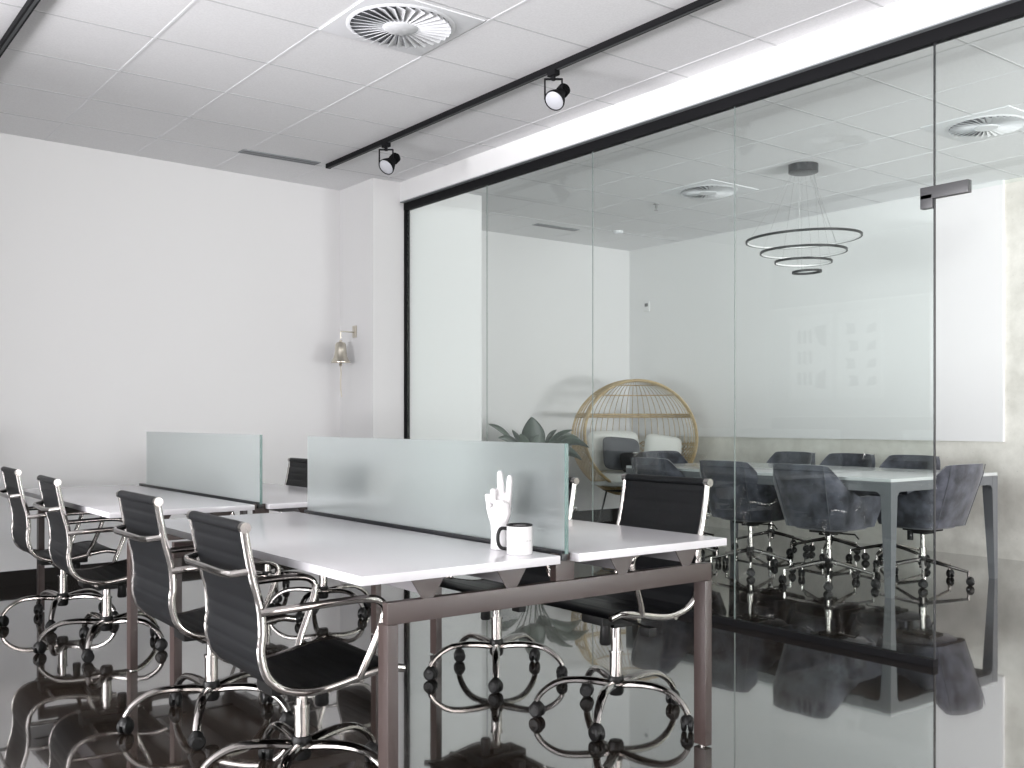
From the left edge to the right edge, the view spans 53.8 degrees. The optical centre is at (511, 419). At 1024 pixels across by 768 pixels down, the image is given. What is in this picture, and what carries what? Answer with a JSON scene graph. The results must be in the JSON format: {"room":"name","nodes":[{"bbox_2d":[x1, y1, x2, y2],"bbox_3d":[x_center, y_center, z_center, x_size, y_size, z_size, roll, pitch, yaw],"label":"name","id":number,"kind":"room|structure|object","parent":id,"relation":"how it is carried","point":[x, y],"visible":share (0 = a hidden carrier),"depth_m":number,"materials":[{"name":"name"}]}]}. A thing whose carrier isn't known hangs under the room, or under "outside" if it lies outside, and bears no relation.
{"room":"open-plan office","nodes":[
{"label":"open-plan office","id":0,"kind":"room"},
{"bbox_2d":[0,133,339,571],"bbox_3d":[-5.193,-0.435,6.109,9.554,3.270,0.200,0,0,-41],"label":"wall","id":1,"kind":"structure","parent":0,"point":[139,295],"depth_m":7.95,"materials":[{"name":"white paint"}]},
{"bbox_2d":[0,556,253,586],"bbox_3d":[-5.072,1.147,6.073,9.292,0.105,0.014,0,0,-41],"label":"baseboard","id":2,"kind":"structure","parent":1,"relation":"attached to","point":[29,576],"depth_m":7.39,"materials":[{"name":"black"}]},
{"bbox_2d":[340,178,481,440],"bbox_3d":[-1.153,-0.435,9.523,1.140,3.270,1.383,0,0,-37],"label":"wall column","id":3,"kind":"structure","parent":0,"point":[446,235],"depth_m":8.94,"materials":[{"name":"white paint"}]},
{"bbox_2d":[331,325,356,396],"bbox_3d":[-1.472,-0.515,8.815,0.225,0.631,0.170,0,0,-37],"label":"brass bell","id":4,"kind":"object","parent":3,"relation":"hanging from","point":[340,355],"visible":1,"depth_m":8.77,"materials":[{"name":"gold metal"}]},
{"bbox_2d":[0,0,1023,250],"bbox_3d":[-0.229,-2.120,3.325,14.060,0.100,12.970,0,0,-37],"label":"ceiling","id":5,"kind":"structure","parent":0,"point":[496,47],"depth_m":6.50,"materials":[{"name":"tile"}]},
{"bbox_2d":[0,0,40,57],"bbox_3d":[-0.740,-2.052,2.832,0.040,0.036,8.404,0,0,-37],"label":"track","id":6,"kind":"object","parent":5,"relation":"attached to","point":[29,6],"visible":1,"depth_m":5.21,"materials":[{"name":"black metal"}]},
{"bbox_2d":[238,149,320,164],"bbox_3d":[-1.825,-2.066,7.945,0.650,0.008,0.110,0,0,-37],"label":"ceiling vent","id":7,"kind":"object","parent":5,"relation":"in","point":[244,151],"visible":1,"depth_m":7.93,"materials":[{"name":"grey metal"}]},
{"bbox_2d":[319,0,484,55],"bbox_3d":[-0.582,-2.056,5.285,0.628,0.028,0.632,0,0,-37],"label":"ceiling vent","id":8,"kind":"object","parent":5,"relation":"in","point":[415,27],"visible":1,"depth_m":5.24,"materials":[{"name":"white metal"}]},
{"bbox_2d":[0,0,1023,250],"bbox_3d":[-0.110,-2.070,3.351,13.357,0.003,12.469,0,0,-37],"label":"grid","id":9,"kind":"object","parent":5,"relation":"attached to","point":[192,3],"visible":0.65,"depth_m":6.88,"materials":[{"name":"white metal"}]},
{"bbox_2d":[326,0,720,168],"bbox_3d":[1.203,-2.052,4.622,0.040,0.036,8.904,0,0,-37],"label":"track","id":10,"kind":"object","parent":5,"relation":"attached to","point":[697,5],"visible":1,"depth_m":5.96,"materials":[{"name":"black metal"}]},
{"bbox_2d":[379,142,400,174],"bbox_3d":[-0.890,-1.921,7.423,0.178,0.231,0.130,0,0,-37],"label":"track spotlight","id":11,"kind":"object","parent":10,"relation":"attached to","point":[386,165],"visible":1,"depth_m":7.40,"materials":[{"name":"black metal"}]},
{"bbox_2d":[544,69,569,110],"bbox_3d":[0.278,-1.921,5.886,0.178,0.231,0.130,0,0,-37],"label":"track spotlight","id":12,"kind":"object","parent":10,"relation":"attached to","point":[554,99],"visible":1,"depth_m":5.87,"materials":[{"name":"black metal"}]},
{"bbox_2d":[533,223,579,230],"bbox_3d":[0.476,-2.066,10.825,0.580,0.008,0.110,0,0,-37],"label":"ceiling vent","id":13,"kind":"object","parent":5,"relation":"in","point":[537,224],"visible":1,"depth_m":10.81,"materials":[{"name":"grey metal"}]},
{"bbox_2d":[613,230,622,234],"bbox_3d":[1.165,-2.053,11.060,0.110,0.035,0.110,0,0,-37],"label":"smoke detector","id":14,"kind":"object","parent":5,"relation":"attached to","point":[616,232],"visible":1,"depth_m":11.02,"materials":[{"name":"white plastic"}]},
{"bbox_2d":[400,0,1003,201],"bbox_3d":[2.468,-1.985,4.443,0.220,0.170,11.087,0,0,-37],"label":"ceiling beam","id":15,"kind":"structure","parent":5,"relation":"attached to","point":[901,17],"depth_m":5.93,"materials":[{"name":"white paint"}]},
{"bbox_2d":[658,179,757,201],"bbox_3d":[1.769,-2.056,9.108,0.628,0.028,0.632,0,0,-37],"label":"ceiling vent","id":16,"kind":"object","parent":5,"relation":"in","point":[707,190],"visible":0.98,"depth_m":9.04,"materials":[{"name":"white metal"}]},
{"bbox_2d":[745,161,862,274],"bbox_3d":[2.365,-1.629,8.191,0.916,0.881,0.916,0,0,-37],"label":"ring chandelier","id":17,"kind":"object","parent":5,"relation":"hanging from","point":[805,168],"visible":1,"depth_m":8.11,"materials":[{"name":"black metal"}]},
{"bbox_2d":[776,261,830,266],"bbox_3d":[2.365,-1.283,8.191,0.441,0.019,0.441,0,0,-37],"label":"diffuser","id":18,"kind":"object","parent":17,"relation":"attached to","point":[778,264],"depth_m":8.37,"materials":[{"name":"white plastic"}]},
{"bbox_2d":[761,250,845,258],"bbox_3d":[2.365,-1.365,8.191,0.670,0.023,0.670,0,0,-37],"label":"diffuser","id":19,"kind":"object","parent":17,"relation":"attached to","point":[828,255],"depth_m":8.40,"materials":[{"name":"white plastic"}]},
{"bbox_2d":[747,234,860,248],"bbox_3d":[2.365,-1.470,8.191,0.894,0.044,0.894,0,0,-37],"label":"diffuser","id":20,"kind":"object","parent":17,"relation":"attached to","point":[762,235],"depth_m":8.41,"materials":[{"name":"white plastic"}]},
{"bbox_2d":[920,105,1023,142],"bbox_3d":[3.326,-2.056,7.076,0.628,0.028,0.632,0,0,-37],"label":"ceiling vent","id":21,"kind":"object","parent":5,"relation":"in","point":[1006,119],"visible":1,"depth_m":7.03,"materials":[{"name":"white metal"}]},
{"bbox_2d":[0,519,1023,767],"bbox_3d":[-0.229,1.250,3.325,14.060,0.100,12.970,0,0,-37],"label":"floor","id":22,"kind":"structure","parent":0,"point":[778,701],"depth_m":4.53,"materials":[{"name":"concrete"}]},
{"bbox_2d":[0,466,118,631],"bbox_3d":[-2.711,0.739,6.016,0.646,0.922,0.657,0,0,-35],"label":"office chair","id":23,"kind":"object","parent":22,"relation":"on","point":[21,517],"visible":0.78,"depth_m":5.92,"materials":[{"name":"black leather"}]},
{"bbox_2d":[0,615,7,621],"bbox_3d":[-2.955,1.150,5.860,0.054,0.032,0.054,0,0,-35],"label":"hood","id":24,"kind":"object","parent":23,"relation":"attached to","point":[3,618],"depth_m":5.84,"materials":[{"name":"black plastic"}]},
{"bbox_2d":[35,604,42,609],"bbox_3d":[-2.924,1.150,6.232,0.054,0.032,0.054,0,0,-35],"label":"hood","id":25,"kind":"object","parent":23,"relation":"attached to","point":[38,606],"depth_m":6.21,"materials":[{"name":"black plastic"}]},
{"bbox_2d":[33,475,167,662],"bbox_3d":[-2.159,0.745,5.318,0.656,0.910,0.650,0,0,-34],"label":"office chair","id":26,"kind":"object","parent":22,"relation":"on","point":[113,575],"visible":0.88,"depth_m":5.22,"materials":[{"name":"black leather"}]},
{"bbox_2d":[35,641,45,647],"bbox_3d":[-2.424,1.150,5.181,0.054,0.032,0.054,0,0,-34],"label":"hood","id":27,"kind":"object","parent":26,"relation":"attached to","point":[39,644],"depth_m":5.16,"materials":[{"name":"black plastic"}]},
{"bbox_2d":[80,626,88,632],"bbox_3d":[-2.348,1.150,5.547,0.054,0.032,0.054,0,0,-34],"label":"hood","id":28,"kind":"object","parent":26,"relation":"attached to","point":[84,629],"depth_m":5.53,"materials":[{"name":"black plastic"}]},
{"bbox_2d":[82,649,92,656],"bbox_3d":[-2.100,1.150,4.995,0.054,0.032,0.053,0,0,-34],"label":"hood","id":29,"kind":"object","parent":26,"relation":"attached to","point":[87,652],"depth_m":4.98,"materials":[{"name":"black plastic"}]},
{"bbox_2d":[157,638,166,644],"bbox_3d":[-1.823,1.150,5.247,0.054,0.032,0.053,0,0,-34],"label":"hood","id":30,"kind":"object","parent":26,"relation":"attached to","point":[161,641],"depth_m":5.23,"materials":[{"name":"black plastic"}]},
{"bbox_2d":[24,432,380,670],"bbox_3d":[-1.895,0.638,5.974,1.510,1.124,2.035,0,0,-37],"label":"desk","id":31,"kind":"object","parent":22,"relation":"on","point":[216,474],"visible":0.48,"depth_m":5.63,"materials":[{"name":"grey laminate"}]},
{"bbox_2d":[113,490,295,750],"bbox_3d":[-1.222,0.739,3.985,0.641,0.922,0.665,0,0,-26],"label":"office chair","id":32,"kind":"object","parent":22,"relation":"on","point":[154,571],"visible":0.75,"depth_m":3.87,"materials":[{"name":"black leather"}]},
{"bbox_2d":[119,716,132,726],"bbox_3d":[-1.478,1.150,3.859,0.054,0.032,0.053,0,0,-36],"label":"hood","id":33,"kind":"object","parent":32,"relation":"attached to","point":[126,721],"depth_m":3.84,"materials":[{"name":"black plastic"}]},
{"bbox_2d":[170,692,182,699],"bbox_3d":[-1.408,1.150,4.226,0.054,0.032,0.053,0,0,-36],"label":"hood","id":34,"kind":"object","parent":32,"relation":"attached to","point":[173,696],"depth_m":4.20,"materials":[{"name":"black plastic"}]},
{"bbox_2d":[189,731,203,741],"bbox_3d":[-1.150,1.150,3.679,0.054,0.032,0.054,0,0,-36],"label":"hood","id":35,"kind":"object","parent":32,"relation":"attached to","point":[196,736],"depth_m":3.66,"materials":[{"name":"black plastic"}]},
{"bbox_2d":[280,710,293,720],"bbox_3d":[-0.877,1.150,3.935,0.054,0.032,0.053,0,0,-36],"label":"hood","id":36,"kind":"object","parent":32,"relation":"attached to","point":[286,715],"depth_m":3.92,"materials":[{"name":"black plastic"}]},
{"bbox_2d":[231,458,311,603],"bbox_3d":[-1.655,0.735,6.871,0.693,0.930,0.645,0,0,-28],"label":"office chair","id":37,"kind":"object","parent":22,"relation":"on","point":[297,471],"visible":0.16,"depth_m":7.05,"materials":[{"name":"black leather"}]},
{"bbox_2d":[184,510,404,767],"bbox_3d":[-0.710,0.749,3.326,0.682,0.902,0.656,0,0,-35],"label":"office chair","id":38,"kind":"object","parent":22,"relation":"on","point":[235,628],"visible":0.98,"depth_m":3.21,"materials":[{"name":"black leather"}]},
{"bbox_2d":[365,742,377,751],"bbox_3d":[-0.494,1.150,3.553,0.054,0.032,0.054,0,0,-35],"label":"hood","id":39,"kind":"object","parent":38,"relation":"attached to","point":[373,746],"depth_m":3.54,"materials":[{"name":"black plastic"}]},
{"bbox_2d":[268,575,370,623],"bbox_3d":[-1.147,0.735,6.289,0.662,0.930,0.696,0,0,-37],"label":"office chair","id":40,"kind":"object","parent":22,"relation":"on","point":[324,590],"visible":0.2,"depth_m":6.24,"materials":[{"name":"silver metal"}]},
{"bbox_2d":[296,612,303,617],"bbox_3d":[-1.254,1.150,5.961,0.054,0.032,0.053,0,0,-37],"label":"hood","id":41,"kind":"object","parent":40,"relation":"attached to","point":[299,614],"depth_m":5.94,"materials":[{"name":"black plastic"}]},
{"bbox_2d":[164,436,726,767],"bbox_3d":[-0.406,0.638,4.016,1.510,1.124,1.955,0,0,-37],"label":"desk","id":42,"kind":"object","parent":22,"relation":"on","point":[407,514],"visible":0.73,"depth_m":3.60,"materials":[{"name":"grey laminate"}]},
{"bbox_2d":[485,471,512,549],"bbox_3d":[-0.044,0.301,3.365,0.091,0.263,0.073,0,0,6],"label":"sculpture","id":43,"kind":"object","parent":42,"relation":"on","point":[498,502],"visible":0.9,"depth_m":3.36,"materials":[{"name":"white ceramic"}]},
{"bbox_2d":[496,523,532,555],"bbox_3d":[0.015,0.384,3.247,0.108,0.097,0.085,0,0,-32],"label":"coffee mug","id":44,"kind":"object","parent":42,"relation":"on","point":[519,535],"visible":1,"depth_m":3.22,"materials":[{"name":"white ceramic"}]},
{"bbox_2d":[423,477,578,693],"bbox_3d":[-0.089,0.735,4.779,0.685,0.930,0.654,0,0,-37],"label":"office chair","id":45,"kind":"object","parent":22,"relation":"on","point":[496,643],"visible":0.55,"depth_m":4.72,"materials":[{"name":"silver metal"}]},
{"bbox_2d":[426,666,435,673],"bbox_3d":[-0.375,1.150,4.656,0.054,0.032,0.053,0,0,-37],"label":"hood","id":46,"kind":"object","parent":45,"relation":"attached to","point":[430,669],"depth_m":4.64,"materials":[{"name":"black plastic"}]},
{"bbox_2d":[454,648,464,655],"bbox_3d":[-0.261,1.150,5.012,0.054,0.032,0.054,0,0,-37],"label":"hood","id":47,"kind":"object","parent":45,"relation":"attached to","point":[458,652],"depth_m":4.99,"materials":[{"name":"black plastic"}]},
{"bbox_2d":[490,678,500,686],"bbox_3d":[-0.071,1.150,4.438,0.054,0.032,0.053,0,0,-37],"label":"hood","id":48,"kind":"object","parent":45,"relation":"attached to","point":[495,682],"depth_m":4.42,"materials":[{"name":"black plastic"}]},
{"bbox_2d":[530,648,539,655],"bbox_3d":[0.113,1.150,5.014,0.054,0.032,0.053,0,0,-37],"label":"hood","id":49,"kind":"object","parent":45,"relation":"attached to","point":[533,652],"depth_m":4.99,"materials":[{"name":"black plastic"}]},
{"bbox_2d":[556,665,566,673],"bbox_3d":[0.230,1.150,4.659,0.054,0.032,0.053,0,0,-37],"label":"hood","id":50,"kind":"object","parent":45,"relation":"attached to","point":[561,669],"depth_m":4.64,"materials":[{"name":"black plastic"}]},
{"bbox_2d":[489,417,588,459],"bbox_3d":[0.270,0.585,10.318,1.022,1.230,0.410,0,0,-1],"label":"potted plant","id":51,"kind":"object","parent":22,"relation":"on","point":[533,432],"visible":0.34,"depth_m":10.27,"materials":[{"name":"green plant"}]},
{"bbox_2d":[529,474,712,741],"bbox_3d":[0.447,0.718,4.094,0.656,0.965,0.690,0,0,-37],"label":"office chair","id":52,"kind":"object","parent":22,"relation":"on","point":[666,503],"visible":0.67,"depth_m":4.07,"materials":[{"name":"black leather"}]},
{"bbox_2d":[531,700,542,709],"bbox_3d":[0.102,1.150,4.079,0.054,0.032,0.053,0,0,-37],"label":"hood","id":53,"kind":"object","parent":52,"relation":"attached to","point":[536,704],"depth_m":4.06,"materials":[{"name":"black plastic"}]},
{"bbox_2d":[581,683,592,689],"bbox_3d":[0.325,1.150,4.378,0.054,0.032,0.053,0,0,-37],"label":"hood","id":54,"kind":"object","parent":52,"relation":"attached to","point":[584,686],"depth_m":4.36,"materials":[{"name":"black plastic"}]},
{"bbox_2d":[590,723,602,733],"bbox_3d":[0.317,1.150,3.774,0.054,0.032,0.054,0,0,-37],"label":"hood","id":55,"kind":"object","parent":52,"relation":"attached to","point":[596,728],"depth_m":3.76,"materials":[{"name":"black plastic"}]},
{"bbox_2d":[680,714,693,724],"bbox_3d":[0.674,1.150,3.885,0.054,0.032,0.054,0,0,-37],"label":"caster","id":56,"kind":"object","parent":52,"relation":"attached to","point":[686,719],"depth_m":3.87,"materials":[{"name":"black plastic"}]},
{"bbox_2d":[571,379,697,522],"bbox_3d":[1.321,0.376,11.161,1.405,1.648,1.093,0,0,-21],"label":"egg chair","id":57,"kind":"object","parent":22,"relation":"on","point":[608,481],"visible":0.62,"depth_m":11.10,"materials":[{"name":"wicker"}]},
{"bbox_2d":[590,471,625,487],"bbox_3d":[1.342,0.650,11.107,0.980,0.160,0.980,0,0,-17],"label":"seat cushion","id":58,"kind":"object","parent":57,"relation":"on","point":[602,479],"depth_m":10.78,"materials":[{"name":"white fabric"}]},
{"bbox_2d":[587,431,639,470],"bbox_3d":[1.139,0.340,11.222,0.620,0.443,0.233,0,0,-18],"label":"throw pillow","id":59,"kind":"object","parent":57,"relation":"on","point":[598,436],"visible":0.42,"depth_m":11.13,"materials":[{"name":"white fabric"}]},
{"bbox_2d":[603,437,639,469],"bbox_3d":[1.198,0.370,11.031,0.452,0.375,0.181,0,0,-17],"label":"throw pillow","id":60,"kind":"object","parent":57,"relation":"on","point":[613,447],"visible":0.76,"depth_m":10.98,"materials":[{"name":"grey fabric"}]},
{"bbox_2d":[620,452,642,471],"bbox_3d":[1.382,0.460,10.910,0.460,0.221,0.133,0,0,-19],"label":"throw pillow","id":61,"kind":"object","parent":57,"relation":"on","point":[625,460],"visible":0.34,"depth_m":10.85,"materials":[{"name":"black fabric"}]},
{"bbox_2d":[644,434,681,453],"bbox_3d":[1.680,0.330,11.233,0.438,0.351,0.203,0,0,-3],"label":"throw pillow","id":62,"kind":"object","parent":57,"relation":"on","point":[653,442],"visible":0.47,"depth_m":11.19,"materials":[{"name":"white fabric"}]},
{"bbox_2d":[630,457,720,562],"bbox_3d":[1.411,0.757,8.636,0.746,0.885,0.689,0,0,-33],"label":"chair","id":63,"kind":"object","parent":22,"relation":"on","point":[640,465],"visible":0.22,"depth_m":8.37,"materials":[{"name":"grey fabric"}]},
{"bbox_2d":[642,451,718,549],"bbox_3d":[1.652,0.750,9.560,0.687,0.900,0.747,0,0,-35],"label":"chair","id":64,"kind":"object","parent":22,"relation":"on","point":[675,457],"visible":0.06,"depth_m":9.85,"materials":[{"name":"grey fabric"}]},
{"bbox_2d":[699,460,795,576],"bbox_3d":[1.896,0.757,8.064,0.750,0.885,0.703,0,0,-39],"label":"chair","id":65,"kind":"object","parent":22,"relation":"on","point":[756,504],"visible":0.86,"depth_m":7.83,"materials":[{"name":"grey fabric"}]},
{"bbox_2d":[732,451,815,552],"bbox_3d":[2.432,0.750,9.393,0.690,0.900,0.698,0,0,-35],"label":"chair","id":66,"kind":"object","parent":22,"relation":"on","point":[784,457],"visible":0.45,"depth_m":9.42,"materials":[{"name":"grey fabric"}]},
{"bbox_2d":[626,462,997,597],"bbox_3d":[2.339,0.799,8.234,1.422,0.802,2.562,0,0,-37],"label":"meeting table","id":67,"kind":"object","parent":22,"relation":"on","point":[888,482],"visible":0.54,"depth_m":7.37,"materials":[{"name":"grey"}]},
{"bbox_2d":[773,464,880,590],"bbox_3d":[2.316,0.757,7.397,0.750,0.885,0.703,0,0,-37],"label":"chair","id":68,"kind":"object","parent":22,"relation":"on","point":[813,498],"visible":1,"depth_m":7.19,"materials":[{"name":"grey fabric"}]},
{"bbox_2d":[786,453,875,560],"bbox_3d":[2.814,0.750,8.863,0.722,0.900,0.688,0,0,-38],"label":"chair","id":69,"kind":"object","parent":22,"relation":"on","point":[833,459],"visible":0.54,"depth_m":8.98,"materials":[{"name":"grey fabric"}]},
{"bbox_2d":[846,455,940,568],"bbox_3d":[3.189,0.750,8.416,0.747,0.900,0.689,0,0,-37],"label":"chair","id":70,"kind":"object","parent":22,"relation":"on","point":[925,462],"visible":0.35,"depth_m":8.56,"materials":[{"name":"grey fabric"}]},
{"bbox_2d":[871,464,985,588],"bbox_3d":[3.090,0.757,7.510,0.681,0.885,0.730,0,0,-35],"label":"chair","id":71,"kind":"object","parent":22,"relation":"on","point":[957,486],"visible":0.77,"depth_m":7.25,"materials":[{"name":"grey fabric"}]},
{"bbox_2d":[482,231,628,510],"bbox_3d":[0.185,-0.435,11.534,3.465,3.270,0.200,0,0,-37],"label":"wall","id":72,"kind":"structure","parent":0,"point":[540,290],"depth_m":11.64,"materials":[{"name":"white paint"}]},
{"bbox_2d":[572,508,618,520],"bbox_3d":[0.178,1.135,11.394,3.245,0.130,0.014,0,0,-37],"label":"baseboard","id":73,"kind":"structure","parent":72,"relation":"attached to","point":[607,514],"depth_m":12.01,"materials":[{"name":"black"}]},
{"bbox_2d":[400,0,1023,667],"bbox_3d":[2.428,-0.346,4.412,0.050,3.092,11.087,0,0,-37],"label":"frame","id":74,"kind":"object","parent":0,"point":[1013,11],"visible":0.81,"depth_m":5.71,"materials":[{"name":"black metal"}]},
{"bbox_2d":[637,177,1023,560],"bbox_3d":[5.319,-0.435,7.479,0.200,3.270,12.470,0,0,-37],"label":"wall","id":75,"kind":"structure","parent":0,"point":[1006,458],"depth_m":8.89,"materials":[{"name":"paint"}]},
{"bbox_2d":[629,180,1004,441],"bbox_3d":[2.847,-0.941,10.536,0.035,2.258,4.610,0,0,-37],"label":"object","id":76,"kind":"structure","parent":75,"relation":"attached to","point":[844,350],"depth_m":9.99,"materials":[{"name":"white paint"}]},
{"bbox_2d":[644,301,649,311],"bbox_3d":[1.618,-1.360,12.108,0.020,0.120,0.090,0,0,-37],"label":"thermostat","id":77,"kind":"object","parent":76,"relation":"attached to","point":[646,304],"visible":1,"depth_m":12.09,"materials":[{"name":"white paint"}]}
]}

